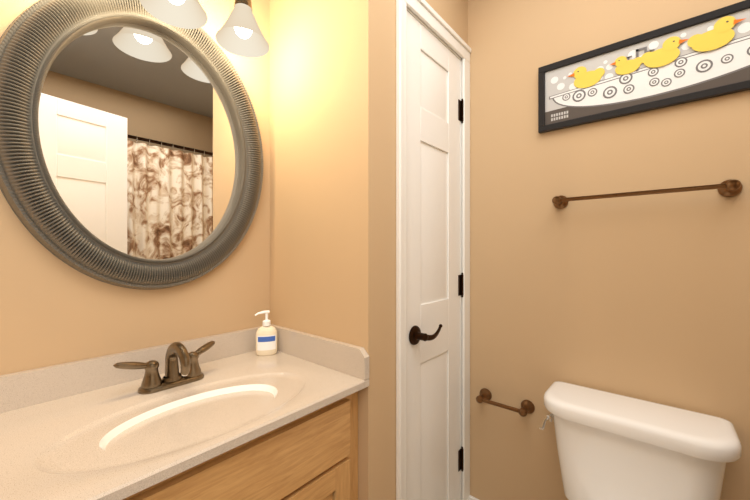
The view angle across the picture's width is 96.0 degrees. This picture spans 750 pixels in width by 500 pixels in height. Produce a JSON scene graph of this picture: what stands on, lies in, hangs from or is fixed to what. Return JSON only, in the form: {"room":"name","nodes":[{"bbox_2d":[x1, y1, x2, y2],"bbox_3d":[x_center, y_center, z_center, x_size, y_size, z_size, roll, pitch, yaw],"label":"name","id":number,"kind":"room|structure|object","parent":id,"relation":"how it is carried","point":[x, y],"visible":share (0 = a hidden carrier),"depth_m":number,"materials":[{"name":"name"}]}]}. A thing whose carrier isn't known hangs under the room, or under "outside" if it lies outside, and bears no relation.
{"room":"bathroom","nodes":[
{"label":"bathroom","id":0,"kind":"room"},
{"bbox_2d":[0,0,269,374],"bbox_3d":[-0.848,-0.005,0.859,0.155,2.440,2.800,0,0,41],"label":"wall","id":1,"kind":"structure","parent":0,"point":[131,153],"depth_m":0.96,"materials":[{"name":"beige paint"}]},
{"bbox_2d":[140,0,269,57],"bbox_3d":[-0.580,-0.830,0.958,0.230,0.330,0.562,0,0,41],"label":"sconce","id":2,"kind":"object","parent":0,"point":[239,33],"visible":0.98,"depth_m":1.04,"materials":[{"name":"white glass"}]},
{"bbox_2d":[270,0,395,499],"bbox_3d":[-0.165,-0.005,1.221,0.520,2.440,0.160,0,0,41],"label":"wall","id":3,"kind":"structure","parent":0,"point":[332,169],"depth_m":1.08,"materials":[{"name":"beige paint"}]},
{"bbox_2d":[425,0,467,44],"bbox_3d":[0.204,-1.030,1.340,0.115,0.390,0.500,0,0,41],"label":"wall","id":4,"kind":"structure","parent":0,"point":[453,14],"depth_m":1.41,"materials":[{"name":"beige paint"}]},
{"bbox_2d":[396,0,470,499],"bbox_3d":[0.201,0.166,1.323,0.133,2.098,0.527,0,0,41],"label":"door frame","id":5,"kind":"structure","parent":4,"relation":"attached to","point":[426,13],"depth_m":1.13,"materials":[{"name":"white wood"}]},
{"bbox_2d":[407,11,463,499],"bbox_3d":[0.242,0.197,1.288,0.090,2.020,0.428,0,0,41],"label":"closet door","id":6,"kind":"structure","parent":4,"relation":"in","point":[435,284],"depth_m":1.28,"materials":[{"name":"white wood"}]},
{"bbox_2d":[468,0,749,499],"bbox_3d":[0.818,-0.005,1.208,2.230,2.440,0.100,0,0,41],"label":"wall","id":7,"kind":"structure","parent":0,"point":[645,297],"depth_m":1.19,"materials":[{"name":"beige paint"}]},
{"bbox_2d":[476,388,534,416],"bbox_3d":[0.511,0.615,1.354,0.222,0.052,0.076,0,0,41],"label":"rail","id":8,"kind":"object","parent":7,"relation":"attached to","point":[524,410],"visible":1,"depth_m":1.33,"materials":[{"name":"brown metal"}]},
{"bbox_2d":[538,0,749,132],"bbox_3d":[0.911,-0.570,1.048,0.750,0.246,0.020,0,0,41],"label":"framed picture","id":9,"kind":"object","parent":7,"relation":"attached to","point":[701,57],"visible":1,"depth_m":1.07},
{"bbox_2d":[552,179,742,208],"bbox_3d":[0.828,-0.177,1.082,0.484,0.050,0.078,0,0,41],"label":"towel rail","id":10,"kind":"object","parent":7,"relation":"attached to","point":[730,188],"visible":1,"depth_m":1.01,"materials":[{"name":"brown metal"}]},
{"bbox_3d":[-0.060,1.265,0.183,2.230,0.100,2.800,0,0,41],"label":"floor","id":11,"kind":"structure","parent":0,"visible":0},
{"bbox_2d":[0,324,368,499],"bbox_3d":[-0.553,0.752,0.763,0.524,0.926,1.039,0,0,41],"label":"bathroom vanity","id":12,"kind":"object","parent":11,"relation":"on","point":[241,420],"visible":1,"depth_m":0.80,"materials":[{"name":"white stone"}]},
{"bbox_2d":[113,341,214,393],"bbox_3d":[-0.543,0.313,0.922,0.139,0.122,0.264,0,0,41],"label":"faucet","id":13,"kind":"object","parent":12,"relation":"on","point":[173,377],"visible":1,"depth_m":0.91,"materials":[{"name":"brown metal"}]},
{"bbox_2d":[255,310,276,355],"bbox_3d":[-0.391,0.296,1.211,0.054,0.158,0.072,0,0,41],"label":"soap dispenser","id":14,"kind":"object","parent":12,"relation":"on","point":[266,338],"visible":1,"depth_m":1.20,"materials":[{"name":"beige plastic"}]},
{"bbox_2d":[539,381,741,499],"bbox_3d":[0.606,0.846,0.834,0.461,0.737,0.724,0,0,41],"label":"toilet","id":15,"kind":"object","parent":11,"relation":"on","point":[611,446],"visible":1,"depth_m":0.97,"materials":[{"name":"white ceramic"}]}
]}

